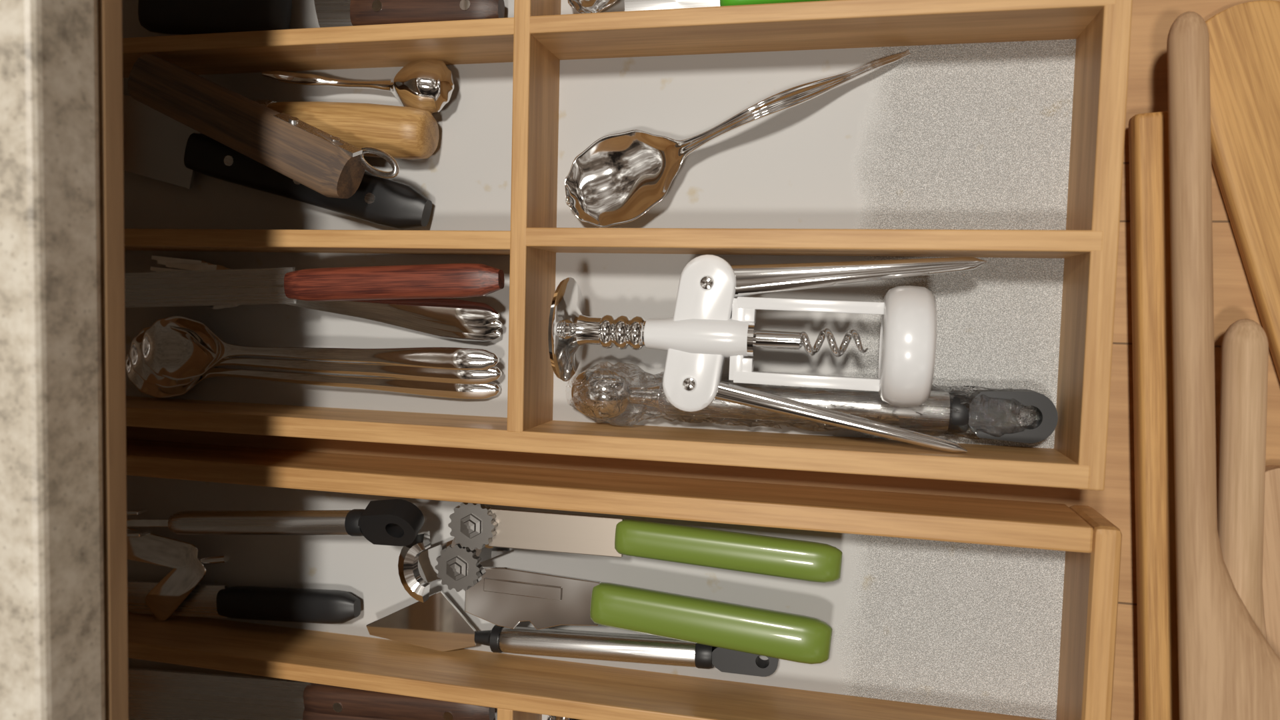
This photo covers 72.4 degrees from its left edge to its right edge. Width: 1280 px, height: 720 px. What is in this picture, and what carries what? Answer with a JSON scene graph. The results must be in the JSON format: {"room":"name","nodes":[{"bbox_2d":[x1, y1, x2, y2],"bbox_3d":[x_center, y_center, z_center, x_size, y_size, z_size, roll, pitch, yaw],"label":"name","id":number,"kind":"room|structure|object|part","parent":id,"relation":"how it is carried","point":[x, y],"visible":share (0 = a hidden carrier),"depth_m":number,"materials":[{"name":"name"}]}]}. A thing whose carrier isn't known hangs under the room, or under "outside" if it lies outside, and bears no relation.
{"room":"kitchen","nodes":[
{"label":"kitchen","id":0,"kind":"room"},
{"bbox_2d":[0,0,128,719],"bbox_3d":[-0.481,0.016,0.365,0.600,0.037,1.400,2,93,13],"label":"countertop","id":1,"kind":"structure","parent":0,"point":[64,610],"depth_m":0.29,"materials":[{"name":"beige stone"}]},
{"bbox_2d":[126,0,1279,719],"bbox_3d":[0.029,0.069,0.378,0.805,0.122,0.704,2,93,13],"label":"drawer","id":2,"kind":"object","parent":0,"point":[1152,21],"visible":0.02,"depth_m":0.39,"materials":[{"name":"brown wood"}]},
{"bbox_2d":[126,438,1121,719],"bbox_3d":[-0.069,0.214,0.436,0.536,0.045,0.318,2,93,13],"label":"tray","id":3,"kind":"object","parent":2,"relation":"on","point":[940,607],"visible":0.58,"depth_m":0.41,"materials":[{"name":"brown wood"}]},
{"bbox_2d":[126,527,229,621],"bbox_3d":[-0.262,0.119,0.481,0.083,0.006,0.053,2,93,13],"label":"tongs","id":4,"kind":"object","parent":3,"relation":"in","point":[189,570],"visible":0.8,"depth_m":0.48,"materials":[{"name":"silver metal"}]},
{"bbox_2d":[127,580,360,623],"bbox_3d":[-0.229,0.133,0.482,0.164,0.013,0.018,-1,93,13],"label":"steak knife","id":5,"kind":"object","parent":3,"relation":"in","point":[252,603],"visible":0.93,"depth_m":0.47,"materials":[{"name":"black plastic"}]},
{"bbox_2d":[126,498,423,546],"bbox_3d":[-0.207,0.082,0.450,0.205,0.022,0.024,-2,93,13],"label":"utensil","id":6,"kind":"object","parent":3,"relation":"in","point":[397,522],"visible":0.85,"depth_m":0.44,"materials":[{"name":"silver metal"}]},
{"bbox_2d":[128,668,495,719],"bbox_3d":[-0.193,0.194,0.476,0.242,0.015,0.043,-1,93,13],"label":"knives","id":7,"kind":"object","parent":3,"relation":"in","point":[154,694],"visible":0.76,"depth_m":0.48,"materials":[{"name":"steel"},{"name":"wood"}]},
{"bbox_2d":[546,715,581,719],"bbox_3d":[0.021,0.192,0.425,0.143,0.016,0.035,2,93,13],"label":"teaspoon","id":8,"kind":"object","parent":3,"relation":"in","point":[550,717],"visible":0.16,"depth_m":0.44,"materials":[{"name":"silver metal"}]},
{"bbox_2d":[366,590,778,676],"bbox_3d":[-0.038,0.137,0.437,0.213,0.014,0.032,2,93,13],"label":"server","id":9,"kind":"object","parent":3,"relation":"in","point":[435,623],"visible":0.87,"depth_m":0.43,"materials":[{"name":"silver metal"}]},
{"bbox_3d":[-0.113,0.134,0.451,0.060,0.004,0.032,2,93,13],"label":"blade","id":10,"kind":"part","parent":9,"relation":"part of","materials":[{"name":"silver metal"}]},
{"bbox_3d":[-0.003,0.141,0.429,0.141,0.014,0.014,0,93,13],"label":"steel handle","id":11,"kind":"part","parent":9,"relation":"part of","materials":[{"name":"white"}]},
{"bbox_2d":[398,502,842,663],"bbox_3d":[-0.014,0.102,0.420,0.215,0.028,0.063,2,93,13],"label":"can opener","id":12,"kind":"object","parent":3,"relation":"in","point":[502,597],"visible":1,"depth_m":0.41,"materials":[{"name":"green plastic"}]},
{"bbox_3d":[-0.053,0.117,0.424,0.069,0.003,0.030,2,93,13],"label":"arm","id":13,"kind":"part","parent":12,"relation":"part of","materials":[{"name":"silver metal"}]},
{"bbox_3d":[-0.041,0.083,0.420,0.067,0.002,0.019,2,93,13],"label":"arm","id":14,"kind":"part","parent":12,"relation":"part of","materials":[{"name":"silver metal"}]},
{"bbox_3d":[0.031,0.122,0.406,0.112,0.013,0.021,6,94,13],"label":"handle","id":15,"kind":"part","parent":12,"relation":"part of","materials":[{"name":"green plastic"}]},
{"bbox_3d":[0.039,0.087,0.402,0.105,0.012,0.018,5,94,13],"label":"handle","id":16,"kind":"part","parent":12,"relation":"part of","materials":[{"name":"green plastic"}]},
{"bbox_2d":[122,0,1132,490],"bbox_3d":[-0.067,-0.111,0.418,0.533,0.045,0.304,2,93,13],"label":"tray","id":17,"kind":"object","parent":2,"relation":"on","point":[999,141],"visible":0.67,"depth_m":0.40,"materials":[{"name":"brown wood"}]},
{"bbox_2d":[138,0,291,34],"bbox_3d":[-0.223,-0.186,0.458,0.087,0.017,0.032,8,95,13],"label":"spatula","id":18,"kind":"object","parent":17,"relation":"in","point":[165,17],"visible":0.78,"depth_m":0.45,"materials":[{"name":"grey"}]},
{"bbox_2d":[127,54,399,198],"bbox_3d":[-0.182,-0.109,0.425,0.149,0.023,0.031,24,98,11],"label":"knife","id":19,"kind":"object","parent":17,"relation":"in","point":[319,161],"visible":1,"depth_m":0.42,"materials":[{"name":"brown wood"}]},
{"bbox_2d":[122,94,431,229],"bbox_3d":[-0.205,-0.102,0.463,0.207,0.016,0.040,16,96,12],"label":"knife","id":20,"kind":"object","parent":17,"relation":"in","point":[157,146],"visible":0.67,"depth_m":0.46,"materials":[{"name":"black plastic"}]},
{"bbox_2d":[125,316,501,399],"bbox_3d":[-0.180,0.002,0.458,0.224,0.022,0.046,2,93,13],"label":"tablespoons","id":21,"kind":"object","parent":17,"relation":"in","point":[169,357],"visible":0.99,"depth_m":0.45,"materials":[{"name":"silver metal"}]},
{"bbox_2d":[124,263,504,307],"bbox_3d":[-0.187,-0.037,0.440,0.251,0.014,0.018,0,93,13],"label":"steak knife","id":22,"kind":"object","parent":17,"relation":"in","point":[281,285],"visible":0.9,"depth_m":0.43,"materials":[{"name":"wood"},{"name":"steel"}]},
{"bbox_2d":[150,255,501,343],"bbox_3d":[-0.169,-0.032,0.455,0.206,0.016,0.025,8,95,13],"label":"forks","id":23,"kind":"object","parent":17,"relation":"in","point":[463,320],"visible":0.57,"depth_m":0.44,"materials":[{"name":"silver metal"}]},
{"bbox_2d":[254,98,439,159],"bbox_3d":[-0.168,-0.121,0.447,0.135,0.026,0.026,9,95,13],"label":"knife","id":24,"kind":"object","parent":17,"relation":"in","point":[404,133],"visible":0.48,"depth_m":0.43,"materials":[{"name":"brown wood"}]},
{"bbox_3d":[-0.211,-0.126,0.456,0.047,0.022,0.022,8,95,12],"label":"steel rod","id":25,"kind":"part","parent":24,"relation":"part of","materials":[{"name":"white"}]},
{"bbox_2d":[262,58,453,113],"bbox_3d":[-0.141,-0.138,0.441,0.101,0.016,0.029,2,93,13],"label":"spoon","id":26,"kind":"object","parent":17,"relation":"in","point":[427,85],"visible":1,"depth_m":0.43,"materials":[{"name":"silver metal"}]},
{"bbox_2d":[314,0,504,27],"bbox_3d":[-0.117,-0.186,0.437,0.104,0.017,0.046,2,93,13],"label":"carving knife","id":27,"kind":"object","parent":17,"relation":"in","point":[330,13],"visible":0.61,"depth_m":0.43,"materials":[{"name":"steel"},{"name":"wood"}]},
{"bbox_2d":[568,0,617,13],"bbox_3d":[-0.009,-0.191,0.412,0.029,0.014,0.065,43,101,8],"label":"measuring spoon","id":28,"kind":"object","parent":17,"relation":"in","point":[581,6],"visible":0.93,"depth_m":0.42,"materials":[{"name":"silver metal"}]},
{"bbox_2d":[624,0,831,11],"bbox_3d":[0.056,-0.168,0.398,0.130,0.016,0.017,-2,93,13],"label":"knife","id":29,"kind":"object","parent":17,"relation":"in","point":[629,5],"visible":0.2,"depth_m":0.41,"materials":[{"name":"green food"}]},
{"bbox_3d":[0.017,-0.166,0.407,0.051,0.002,0.015,2,93,13],"label":"peeler blade","id":30,"kind":"part","parent":29,"relation":"part of","materials":[{"name":"silver metal"}]},
{"bbox_3d":[0.078,-0.168,0.393,0.086,0.016,0.022,2,93,13],"label":"green handle","id":31,"kind":"part","parent":29,"relation":"part of","materials":[{"name":"green plastic"}]},
{"bbox_2d":[564,50,910,227],"bbox_3d":[0.043,-0.098,0.401,0.169,0.020,0.042,-13,90,13],"label":"serving spoon","id":32,"kind":"object","parent":17,"relation":"in","point":[620,177],"visible":1,"depth_m":0.41,"materials":[{"name":"silver metal"}]},
{"bbox_2d":[548,254,986,452],"bbox_3d":[0.053,-0.005,0.383,0.182,0.051,0.082,2,93,13],"label":"corkscrew","id":33,"kind":"object","parent":17,"relation":"in","point":[709,325],"visible":1,"depth_m":0.38,"materials":[{"name":"white plastic"}]},
{"bbox_3d":[0.075,0.019,0.379,0.128,0.006,0.033,3,94,13],"label":"wing lever","id":34,"kind":"part","parent":33,"relation":"part of","materials":[{"name":"silver metal"}]},
{"bbox_3d":[0.081,-0.033,0.375,0.125,0.006,0.025,3,94,13],"label":"wing lever","id":35,"kind":"part","parent":33,"relation":"part of","materials":[{"name":"silver metal"}]},
{"bbox_2d":[566,361,1057,443],"bbox_3d":[0.072,0.019,0.401,0.220,0.022,0.030,2,93,13],"label":"scoop","id":36,"kind":"object","parent":17,"relation":"in","point":[603,393],"visible":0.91,"depth_m":0.39,"materials":[{"name":"silver metal"}]},
{"bbox_2d":[571,368,661,418],"bbox_3d":[-0.010,0.016,0.420,0.047,0.016,0.024,3,94,13],"label":"bowl","id":37,"kind":"object","parent":36,"relation":"on","point":[597,393],"depth_m":0.42,"materials":[{"name":"clear glass"}]},
{"bbox_3d":[0.095,0.021,0.398,0.174,0.019,0.022,3,94,13],"label":"steel handle","id":38,"kind":"part","parent":36,"relation":"part of","materials":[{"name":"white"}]},
{"bbox_2d":[1128,111,1179,719],"bbox_3d":[0.220,0.088,0.371,0.032,0.012,0.380,-2,93,13],"label":"wooden stick","id":39,"kind":"object","parent":2,"relation":"on","point":[1157,643],"visible":1,"depth_m":0.36,"materials":[{"name":"brown wood"}]},
{"bbox_2d":[1166,11,1279,719],"bbox_3d":[0.249,0.060,0.343,0.071,0.020,0.396,-2,93,13],"label":"wooden spoon","id":40,"kind":"object","parent":2,"relation":"in","point":[1228,669],"visible":1,"depth_m":0.34,"materials":[{"name":"brown wood"}]},
{"bbox_2d":[1205,0,1279,381],"bbox_3d":[0.281,-0.021,0.359,0.044,0.010,0.258,-17,89,13],"label":"wooden spatula","id":41,"kind":"object","parent":2,"relation":"in","point":[1245,38],"visible":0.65,"depth_m":0.36,"materials":[{"name":"brown wood"}]},
{"bbox_2d":[1217,318,1268,640],"bbox_3d":[0.247,0.090,0.359,0.026,0.016,0.214,2,93,13],"label":"wooden spoon","id":42,"kind":"object","parent":2,"relation":"in","point":[1245,348],"visible":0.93,"depth_m":0.35,"materials":[{"name":"brown wood"}]},
{"bbox_2d":[1262,464,1279,658],"bbox_3d":[0.281,0.158,0.368,0.028,0.008,0.229,-7,91,13],"label":"wooden spatula","id":43,"kind":"object","parent":2,"relation":"on","point":[1271,533],"visible":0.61,"depth_m":0.36,"materials":[{"name":"brown wood"}]}
]}

